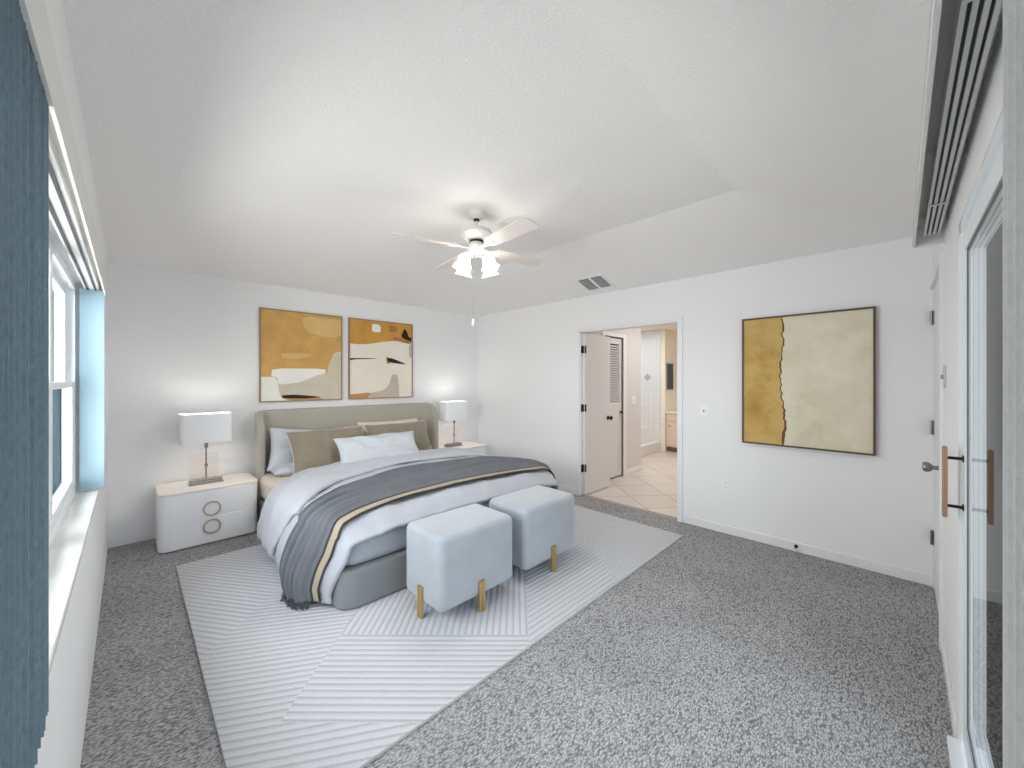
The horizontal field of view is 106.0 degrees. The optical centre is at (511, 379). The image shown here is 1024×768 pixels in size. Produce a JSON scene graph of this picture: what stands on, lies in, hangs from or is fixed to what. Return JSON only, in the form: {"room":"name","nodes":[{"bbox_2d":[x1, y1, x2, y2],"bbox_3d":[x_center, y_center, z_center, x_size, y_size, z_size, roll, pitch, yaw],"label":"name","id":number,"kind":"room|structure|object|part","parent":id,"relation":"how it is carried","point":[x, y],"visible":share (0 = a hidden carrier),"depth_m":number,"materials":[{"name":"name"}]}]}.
{"room":"bedroom","nodes":[
{"label":"bedroom","id":0,"kind":"room"},
{"bbox_2d":[35,0,107,767],"bbox_3d":[-1.737,0.195,1.425,0.200,2.460,5.190,0,0,-45],"label":"wall","id":1,"kind":"structure","parent":0,"point":[70,676],"depth_m":1.40,"materials":[{"name":"white paint"}]},
{"bbox_2d":[0,0,106,767],"bbox_3d":[-1.428,0.011,1.231,0.105,1.203,2.841,0,0,-45],"label":"vertical blind","id":2,"kind":"object","parent":1,"relation":"attached to","point":[34,190],"visible":1,"depth_m":0.55,"materials":[{"name":"blue fabric"}]},
{"bbox_3d":[-1.410,-0.523,1.207,0.056,0.034,2.780,0,0,-45],"label":"head rail","id":3,"kind":"part","parent":2,"relation":"part of","materials":[{"name":"grey"}]},
{"bbox_2d":[49,235,75,546],"bbox_3d":[-1.469,0.043,1.127,0.070,1.175,2.830,0,0,-45],"label":"window","id":4,"kind":"structure","parent":1,"relation":"in","point":[62,286],"depth_m":1.92,"materials":[{"name":"white plastic"}]},
{"bbox_3d":[-2.142,-0.231,1.789,0.004,0.480,0.815,0,0,-45],"label":"pane","id":5,"kind":"part","parent":4,"relation":"part of","materials":[{"name":"clear glass"}]},
{"bbox_3d":[-2.142,-0.230,1.789,0.024,0.540,0.883,0,0,-45],"label":"sash","id":6,"kind":"part","parent":4,"relation":"part of","materials":[{"name":"white plastic"}]},
{"bbox_3d":[-2.123,0.296,1.808,0.004,0.515,0.815,0,0,-45],"label":"pane","id":7,"kind":"part","parent":4,"relation":"part of","materials":[{"name":"clear glass"}]},
{"bbox_3d":[-2.123,0.297,1.808,0.024,0.575,0.883,0,0,-45],"label":"sash","id":8,"kind":"part","parent":4,"relation":"part of","materials":[{"name":"white plastic"}]},
{"bbox_2d":[49,490,98,674],"bbox_3d":[-1.453,0.640,1.143,0.204,0.020,2.830,0,0,-45],"label":"window sill","id":9,"kind":"structure","parent":1,"relation":"attached to","point":[66,548],"depth_m":1.38,"materials":[{"name":"stone"}]},
{"bbox_2d":[108,260,477,538],"bbox_3d":[-2.051,0.195,4.700,4.368,2.460,0.100,0,0,-45],"label":"wall","id":10,"kind":"structure","parent":0,"point":[180,342],"depth_m":3.70,"materials":[{"name":"white paint"}]},
{"bbox_2d":[108,530,154,547],"bbox_3d":[-1.976,1.387,4.695,4.068,0.075,0.012,0,0,-45],"label":"baseboard","id":11,"kind":"structure","parent":10,"relation":"attached to","point":[148,535],"depth_m":3.36,"materials":[{"name":"white wood"}]},
{"bbox_2d":[259,307,341,402],"bbox_3d":[-2.337,-0.261,4.319,0.842,0.992,0.033,0,0,-45],"label":"framed painting","id":12,"kind":"object","parent":10,"relation":"attached to","point":[300,353],"visible":1,"depth_m":4.28,"materials":[{"name":"brown wood"}]},
{"bbox_2d":[348,317,412,398],"bbox_3d":[-1.674,-0.261,4.977,0.864,0.992,0.033,0,0,-45],"label":"framed painting","id":13,"kind":"object","parent":10,"relation":"attached to","point":[380,353],"visible":1,"depth_m":4.95,"materials":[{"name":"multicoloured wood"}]},
{"bbox_2d":[62,0,930,315],"bbox_3d":[-0.258,-1.165,2.964,4.068,0.300,4.890,0,0,-45],"label":"ceiling","id":14,"kind":"structure","parent":0,"point":[284,143],"depth_m":1.88,"materials":[{"name":"white paint"}]},
{"bbox_2d":[389,208,542,325],"bbox_3d":[-0.270,-0.865,3.052,1.074,0.900,0.978,0,0,12],"label":"ceiling fan","id":15,"kind":"object","parent":14,"relation":"hanging from","point":[476,235],"visible":1,"depth_m":2.94,"materials":[{"name":"white"}]},
{"bbox_3d":[-0.644,-1.030,2.824,0.490,0.035,0.135,0,0,-28],"label":"blade","id":16,"kind":"part","parent":15,"relation":"part of","materials":[{"name":"white wood"}]},
{"bbox_3d":[-0.514,-1.030,3.359,0.135,0.035,0.490,0,0,-35],"label":"blade","id":17,"kind":"part","parent":15,"relation":"part of","materials":[{"name":"white wood"}]},
{"bbox_3d":[-0.379,-0.891,2.902,0.140,0.143,0.140,0,0,-45],"label":"lamp shade","id":18,"kind":"part","parent":15,"relation":"part of","materials":[{"name":"white glass"}]},
{"bbox_3d":[-0.392,-0.892,3.118,0.148,0.140,0.136,0,0,-45],"label":"lamp shade","id":19,"kind":"part","parent":15,"relation":"part of","materials":[{"name":"white glass"}]},
{"bbox_3d":[-0.176,-0.891,3.134,0.140,0.143,0.140,0,0,-45],"label":"lamp shade","id":20,"kind":"part","parent":15,"relation":"part of","materials":[{"name":"white glass"}]},
{"bbox_3d":[-0.163,-0.892,2.918,0.148,0.140,0.136,0,0,-45],"label":"lamp shade","id":21,"kind":"part","parent":15,"relation":"part of","materials":[{"name":"white glass"}]},
{"bbox_3d":[-0.017,-1.030,2.695,0.135,0.035,0.490,0,0,-39],"label":"blade","id":22,"kind":"part","parent":15,"relation":"part of","materials":[{"name":"white wood"}]},
{"bbox_3d":[0.055,-1.030,3.267,0.490,0.035,0.135,0,0,-37],"label":"blade","id":23,"kind":"part","parent":15,"relation":"part of","materials":[{"name":"white wood"}]},
{"bbox_2d":[574,273,614,291],"bbox_3d":[0.926,-1.085,4.316,0.289,0.098,0.350,0,0,-45],"label":"ceiling vent","id":24,"kind":"object","parent":14,"relation":"in","point":[596,282],"visible":1,"depth_m":4.31,"materials":[{"name":"white plastic"}]},
{"bbox_2d":[80,494,953,767],"bbox_3d":[-0.272,1.425,2.809,4.428,0.001,5.290,0,0,-45],"label":"floor","id":25,"kind":"structure","parent":0,"point":[721,650],"depth_m":1.86,"materials":[{"name":"carpet"}]},
{"bbox_2d":[155,473,257,552],"bbox_3d":[-2.781,1.183,3.528,0.705,0.485,0.493,0,0,-45],"label":"nightstand","id":26,"kind":"object","parent":25,"relation":"on","point":[186,516],"visible":0.98,"depth_m":3.35,"materials":[{"name":"white paint"}]},
{"bbox_2d":[178,412,231,485],"bbox_3d":[-2.800,0.623,3.526,0.370,0.635,0.200,0,0,-45],"label":"table lamp","id":27,"kind":"object","parent":26,"relation":"on","point":[193,428],"visible":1,"depth_m":3.47,"materials":[{"name":"white fabric"}]},
{"bbox_3d":[-2.800,0.434,3.526,0.370,0.258,0.200,0,0,-45],"label":"lamp shade","id":28,"kind":"part","parent":27,"relation":"part of","materials":[{"name":"white fabric"}]},
{"bbox_3d":[-2.621,1.075,3.367,0.555,0.215,0.018,0,0,-45],"label":"drawer","id":29,"kind":"part","parent":26,"relation":"part of","materials":[{"name":"white paint"}]},
{"bbox_3d":[-2.621,1.296,3.367,0.555,0.218,0.018,0,0,-45],"label":"drawer","id":30,"kind":"part","parent":26,"relation":"part of","materials":[{"name":"white paint"}]},
{"bbox_3d":[-2.611,1.117,3.357,0.128,0.128,0.010,0,0,-45],"label":"ring pull","id":31,"kind":"part","parent":26,"relation":"part of","materials":[{"name":"beige"}]},
{"bbox_3d":[-2.611,1.273,3.357,0.128,0.128,0.010,0,0,-45],"label":"ring pull","id":32,"kind":"part","parent":26,"relation":"part of","materials":[{"name":"beige"}]},
{"bbox_2d":[176,505,682,767],"bbox_3d":[-0.497,1.417,3.211,3.315,0.013,2.479,0,0,-45],"label":"area rug","id":33,"kind":"object","parent":25,"relation":"on","point":[322,685],"visible":0.66,"depth_m":2.05,"materials":[{"name":"white fabric"}]},
{"bbox_2d":[254,403,437,609],"bbox_3d":[-1.112,0.861,3.873,2.110,1.096,2.360,0,0,-45],"label":"bed","id":34,"kind":"object","parent":33,"relation":"on","point":[358,585],"visible":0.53,"depth_m":3.85,"materials":[{"name":"grey fabric"}]},
{"bbox_3d":[-1.841,0.859,4.607,2.110,1.092,0.292,0,0,-45],"label":"headboard","id":35,"kind":"part","parent":34,"relation":"part of","materials":[{"name":"beige fabric"}]},
{"bbox_2d":[259,472,550,565],"bbox_3d":[-1.069,1.054,3.834,2.075,0.229,2.192,0,0,-45],"label":"mattress","id":36,"kind":"object","parent":34,"relation":"on","point":[394,540],"visible":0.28,"depth_m":2.55,"materials":[{"name":"beige fabric"}]},
{"bbox_2d":[265,462,292,476],"bbox_3d":[-2.150,0.889,3.967,0.600,0.151,0.340,0,0,-45],"label":"pillow","id":37,"kind":"object","parent":36,"relation":"on","point":[286,469],"visible":0.27,"depth_m":3.74,"materials":[{"name":"grey fabric"}]},
{"bbox_2d":[267,427,311,470],"bbox_3d":[-2.172,0.740,4.146,0.237,0.518,0.848,0,0,42],"label":"pillow","id":38,"kind":"object","parent":36,"relation":"on","point":[281,453],"visible":0.29,"depth_m":3.90,"materials":[{"name":"grey fabric"}]},
{"bbox_2d":[285,425,362,473],"bbox_3d":[-1.904,0.726,4.046,0.309,0.416,0.787,0,0,44],"label":"pillow","id":39,"kind":"object","parent":36,"relation":"on","point":[314,448],"visible":0.63,"depth_m":3.88,"materials":[{"name":"beige fabric"}]},
{"bbox_2d":[357,418,416,435],"bbox_3d":[-1.510,0.725,4.814,0.803,0.444,0.244,0,0,-41],"label":"pillow","id":40,"kind":"object","parent":36,"relation":"on","point":[364,432],"visible":0.12,"depth_m":4.73,"materials":[{"name":"beige fabric"}]},
{"bbox_2d":[364,420,431,449],"bbox_3d":[-1.334,0.726,4.622,0.789,0.416,0.305,0,0,-41],"label":"pillow","id":41,"kind":"object","parent":36,"relation":"on","point":[422,442],"visible":0.45,"depth_m":4.66,"materials":[{"name":"beige fabric"}]},
{"bbox_2d":[257,447,559,604],"bbox_3d":[-0.853,1.091,3.641,2.472,0.584,1.690,0,0,-45],"label":"duvet","id":42,"kind":"object","parent":36,"relation":"on","point":[280,511],"visible":0.7,"depth_m":2.98,"materials":[{"name":"grey fabric"}]},
{"bbox_2d":[333,431,419,463],"bbox_3d":[-1.416,0.726,4.137,0.900,0.283,0.253,0,0,-43],"label":"lumbar pillow","id":43,"kind":"object","parent":42,"relation":"on","point":[351,449],"visible":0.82,"depth_m":4.04,"materials":[{"name":"grey fabric"}]},
{"bbox_2d":[279,456,555,610],"bbox_3d":[-0.622,1.093,3.393,2.565,0.632,0.858,0,0,-45],"label":"throw blanket","id":44,"kind":"object","parent":42,"relation":"on","point":[309,547],"visible":0.96,"depth_m":2.63,"materials":[{"name":"fabric"}]},
{"bbox_2d":[407,503,511,618],"bbox_3d":[-0.332,1.155,2.506,0.624,0.513,0.439,0,0,-45],"label":"ottoman","id":45,"kind":"object","parent":33,"relation":"on","point":[455,556],"visible":1,"depth_m":2.33,"materials":[{"name":"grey fabric"}]},
{"bbox_3d":[-0.546,1.318,2.294,0.022,0.186,0.044,0,0,-45],"label":"leg","id":46,"kind":"part","parent":45,"relation":"part of","materials":[{"name":"gold metal"}]},
{"bbox_3d":[-0.185,1.318,2.358,0.044,0.186,0.022,0,0,-45],"label":"leg","id":47,"kind":"part","parent":45,"relation":"part of","materials":[{"name":"gold metal"}]},
{"bbox_2d":[489,485,573,571],"bbox_3d":[0.161,1.155,2.996,0.624,0.513,0.439,0,0,-45],"label":"ottoman","id":48,"kind":"object","parent":33,"relation":"on","point":[542,517],"visible":0.78,"depth_m":2.82,"materials":[{"name":"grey fabric"}]},
{"bbox_3d":[0.308,1.318,2.848,0.044,0.186,0.022,0,0,-45],"label":"leg","id":49,"kind":"part","parent":48,"relation":"part of","materials":[{"name":"gold metal"}]},
{"bbox_2d":[438,441,485,452],"bbox_3d":[-0.765,1.183,5.531,0.705,0.485,0.493,0,0,-45],"label":"nightstand","id":50,"kind":"object","parent":25,"relation":"on","point":[479,447],"visible":0.22,"depth_m":5.53,"materials":[{"name":"white paint"}]},
{"bbox_2d":[439,401,466,446],"bbox_3d":[-0.833,0.623,5.479,0.370,0.635,0.200,0,0,-45],"label":"table lamp","id":51,"kind":"object","parent":50,"relation":"on","point":[448,410],"visible":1,"depth_m":5.39,"materials":[{"name":"white fabric"}]},
{"bbox_3d":[-0.833,0.434,5.479,0.370,0.258,0.200,0,0,-45],"label":"lamp shade","id":52,"kind":"part","parent":51,"relation":"part of","materials":[{"name":"white fabric"}]},
{"bbox_3d":[-0.604,1.075,5.370,0.555,0.215,0.018,0,0,-45],"label":"drawer","id":53,"kind":"part","parent":50,"relation":"part of","materials":[{"name":"white paint"}]},
{"bbox_2d":[587,328,640,474],"bbox_3d":[0.877,0.205,6.085,1.700,2.440,1.600,0,0,-45],"label":"wall","id":54,"kind":"structure","parent":0,"point":[633,335],"depth_m":5.92,"materials":[{"name":"white paint"}]},
{"bbox_2d":[602,331,625,475],"bbox_3d":[1.471,0.375,5.536,0.650,2.100,0.016,0,0,-45],"label":"trim","id":55,"kind":"structure","parent":54,"relation":"attached to","point":[604,333],"depth_m":5.72,"materials":[{"name":"white wood"}]},
{"bbox_2d":[610,338,622,477],"bbox_3d":[1.450,0.400,5.548,0.515,2.010,0.070,0,0,-45],"label":"door","id":56,"kind":"structure","parent":54,"relation":"in","point":[616,411],"depth_m":5.64,"materials":[{"name":"white paint"}]},
{"bbox_2d":[626,465,641,474],"bbox_3d":[1.878,1.385,5.943,0.500,0.080,0.012,0,0,-45],"label":"baseboard","id":57,"kind":"structure","parent":54,"relation":"attached to","point":[637,468],"depth_m":5.93,"materials":[{"name":"white"}]},
{"bbox_2d":[632,396,635,403],"bbox_3d":[1.879,0.305,5.942,0.120,0.120,0.016,0,0,-45],"label":"light switch","id":58,"kind":"object","parent":54,"relation":"attached to","point":[633,397],"visible":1,"depth_m":5.94,"materials":[{"name":"white plastic"}]},
{"bbox_2d":[610,337,619,398],"bbox_3d":[1.407,0.400,5.601,0.650,2.050,0.025,0,0,-45],"label":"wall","id":59,"kind":"structure","parent":0,"point":[610,337],"depth_m":5.69,"materials":[{"name":"grey paint"}]},
{"bbox_2d":[586,451,676,516],"bbox_3d":[2.603,1.425,6.107,4.300,0.001,4.200,0,0,-45],"label":"floor","id":60,"kind":"structure","parent":0,"point":[653,488],"depth_m":5.11,"materials":[{"name":"tile"}]},
{"bbox_2d":[641,330,660,456],"bbox_3d":[1.973,0.210,7.475,1.803,2.430,1.068,0,0,-45],"label":"shower enclosure","id":61,"kind":"object","parent":60,"relation":"on","point":[650,340],"visible":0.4,"depth_m":7.83,"materials":[{"name":"white"}]},
{"bbox_3d":[2.608,-0.380,8.107,0.010,1.250,1.050,0,0,-45],"label":"wall panel","id":62,"kind":"part","parent":61,"relation":"part of","materials":[{"name":"white"}]},
{"bbox_2d":[665,410,676,451],"bbox_3d":[3.753,0.975,7.373,0.600,0.900,1.415,0,0,-45],"label":"bathroom vanity","id":63,"kind":"object","parent":60,"relation":"on","point":[671,416],"visible":0.23,"depth_m":7.61,"materials":[{"name":"beige wood"}]},
{"bbox_2d":[665,410,676,413],"bbox_3d":[3.757,0.593,7.377,0.588,0.135,1.415,0,0,-45],"label":"countertop","id":64,"kind":"structure","parent":63,"relation":"on","point":[673,411],"depth_m":7.65,"materials":[{"name":"white stone"}]},
{"bbox_3d":[3.242,0.743,7.510,0.016,0.125,0.430,0,0,-45],"label":"drawer","id":65,"kind":"part","parent":63,"relation":"part of","materials":[{"name":"beige wood"}]},
{"bbox_3d":[3.242,1.060,7.510,0.016,0.470,0.430,0,0,-45],"label":"door","id":66,"kind":"part","parent":63,"relation":"part of","materials":[{"name":"beige wood"}]},
{"bbox_2d":[641,329,676,451],"bbox_3d":[3.904,0.205,7.330,0.730,2.440,4.100,0,0,-45],"label":"wall","id":67,"kind":"structure","parent":0,"point":[668,337],"depth_m":7.73,"materials":[{"name":"beige paint"}]},
{"bbox_2d":[666,363,672,389],"bbox_3d":[3.193,-0.070,7.805,0.330,0.550,0.020,0,0,-45],"label":"bathroom mirror","id":68,"kind":"object","parent":67,"relation":"attached to","point":[669,366],"visible":1,"depth_m":7.78,"materials":[{"name":"beige mirror"}]},
{"bbox_2d":[641,324,676,331],"bbox_3d":[2.603,-1.015,6.107,4.300,0.001,4.200,0,0,-45],"label":"ceiling","id":69,"kind":"structure","parent":0,"point":[673,327],"depth_m":7.45,"materials":[{"name":"beige paint"}]},
{"bbox_2d":[478,237,932,574],"bbox_3d":[1.264,0.195,4.404,0.120,2.460,5.190,0,0,-45],"label":"wall","id":70,"kind":"structure","parent":0,"point":[878,508],"depth_m":3.40,"materials":[{"name":"white paint"}]},
{"bbox_2d":[581,333,612,494],"bbox_3d":[1.104,0.419,4.921,0.619,1.988,0.102,0,0,-45],"label":"door","id":71,"kind":"structure","parent":70,"relation":"in","point":[595,349],"depth_m":4.90,"materials":[{"name":"white paint"}]},
{"bbox_2d":[581,495,676,519],"bbox_3d":[1.285,1.422,4.348,0.070,0.006,1.174,0,0,-45],"label":"trim","id":72,"kind":"structure","parent":70,"relation":"attached to","point":[587,496],"depth_m":4.29,"materials":[{"name":"beige wood"}]},
{"bbox_2d":[576,315,682,521],"bbox_3d":[1.302,0.410,4.365,0.120,2.030,1.210,0,0,-45],"label":"door frame","id":73,"kind":"structure","parent":70,"relation":"attached to","point":[675,321],"depth_m":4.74,"materials":[{"name":"white wood"}]},
{"bbox_2d":[700,405,707,416],"bbox_3d":[1.849,0.299,3.719,0.016,0.116,0.072,0,0,-45],"label":"light switch","id":74,"kind":"object","parent":70,"relation":"attached to","point":[703,408],"visible":1,"depth_m":3.71,"materials":[{"name":"white plastic"}]},
{"bbox_2d":[722,478,729,491],"bbox_3d":[1.987,0.977,3.584,0.010,0.116,0.072,0,0,-45],"label":"wall outlet","id":75,"kind":"object","parent":70,"relation":"attached to","point":[725,482],"visible":1,"depth_m":3.58,"materials":[{"name":"white plastic"}]},
{"bbox_2d":[559,485,932,586],"bbox_3d":[1.182,1.387,4.393,0.012,0.075,4.890,0,0,-45],"label":"baseboard","id":76,"kind":"structure","parent":70,"relation":"attached to","point":[926,579],"depth_m":3.11,"materials":[{"name":"white wood"}]},
{"bbox_2d":[742,306,875,455],"bbox_3d":[2.382,0.009,3.159,0.043,1.103,0.873,0,0,-45],"label":"framed painting","id":77,"kind":"object","parent":70,"relation":"attached to","point":[809,379],"visible":1,"depth_m":3.11,"materials":[{"name":"brown wood"}]},
{"bbox_2d":[933,13,1002,739],"bbox_3d":[1.481,0.195,1.143,4.368,2.460,0.145,0,0,-45],"label":"wall","id":78,"kind":"structure","parent":0,"point":[988,113],"depth_m":1.58,"materials":[{"name":"white paint"}]},
{"bbox_2d":[922,278,938,612],"bbox_3d":[2.592,0.396,2.373,0.836,2.034,0.115,0,0,-45],"label":"door","id":79,"kind":"structure","parent":78,"relation":"in","point":[934,315],"depth_m":2.46,"materials":[{"name":"white"}]},
{"bbox_3d":[2.330,0.485,2.139,0.060,0.060,0.078,0,0,-45],"label":"knob","id":80,"kind":"part","parent":79,"relation":"part of","materials":[{"name":"silver metal"}]},
{"bbox_2d":[930,252,942,649],"bbox_3d":[2.584,0.375,2.350,0.899,2.100,0.014,0,0,-45],"label":"trim","id":81,"kind":"structure","parent":78,"relation":"attached to","point":[938,270],"depth_m":2.04,"materials":[{"name":"white wood"}]},
{"bbox_2d":[940,365,945,388],"bbox_3d":[2.165,-0.015,1.937,0.072,0.116,0.017,0,0,-45],"label":"light switch","id":82,"kind":"object","parent":78,"relation":"attached to","point":[943,376],"visible":1,"depth_m":1.91,"materials":[{"name":"grey plastic"}]},
{"bbox_3d":[2.169,-0.015,1.933,0.072,0.116,0.007,0,0,-45],"label":"plate","id":83,"kind":"part","parent":82,"relation":"part of","materials":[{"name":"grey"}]},
{"bbox_2d":[941,636,957,738],"bbox_3d":[2.011,1.387,1.778,0.720,0.075,0.010,0,0,-45],"label":"baseboard","id":84,"kind":"structure","parent":78,"relation":"attached to","point":[953,715],"depth_m":1.69,"materials":[{"name":"white wood"}]},
{"bbox_2d":[912,0,1023,767],"bbox_3d":[1.126,0.284,0.973,2.970,2.211,0.114,0,0,-45],"label":"vertical blind","id":85,"kind":"object","parent":78,"relation":"attached to","point":[961,33],"visible":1,"depth_m":0.34,"materials":[{"name":"grey"}]},
{"bbox_3d":[1.109,-0.761,0.942,2.900,0.058,0.058,0,0,-45],"label":"head rail","id":86,"kind":"part","parent":85,"relation":"part of","materials":[{"name":"grey plastic"}]},
{"bbox_2d":[942,114,1002,767],"bbox_3d":[0.998,0.410,0.698,2.200,2.030,0.185,0,0,-45],"label":"door","id":87,"kind":"structure","parent":78,"relation":"in","point":[980,744],"depth_m":1.24,"materials":[{"name":"white plastic"}]},
{"bbox_3d":[1.680,0.394,1.497,0.028,0.273,0.014,0,0,-45],"label":"pull handle","id":88,"kind":"part","parent":87,"relation":"part of","materials":[{"name":"brown wood"}]},
{"bbox_3d":[1.700,0.393,1.477,0.026,0.211,0.043,0,0,-45],"label":"handle post","id":89,"kind":"part","parent":87,"relation":"part of","materials":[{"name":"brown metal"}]},
{"bbox_3d":[1.346,0.417,1.082,1.115,1.944,0.022,0,0,-45],"label":"sliding panel","id":90,"kind":"part","parent":87,"relation":"part of","materials":[{"name":"white plastic"}]},
{"bbox_3d":[1.346,0.402,1.082,0.979,1.778,0.006,0,0,-45],"label":"pane","id":91,"kind":"part","parent":87,"relation":"part of","materials":[{"name":"clear glass"}]}
]}

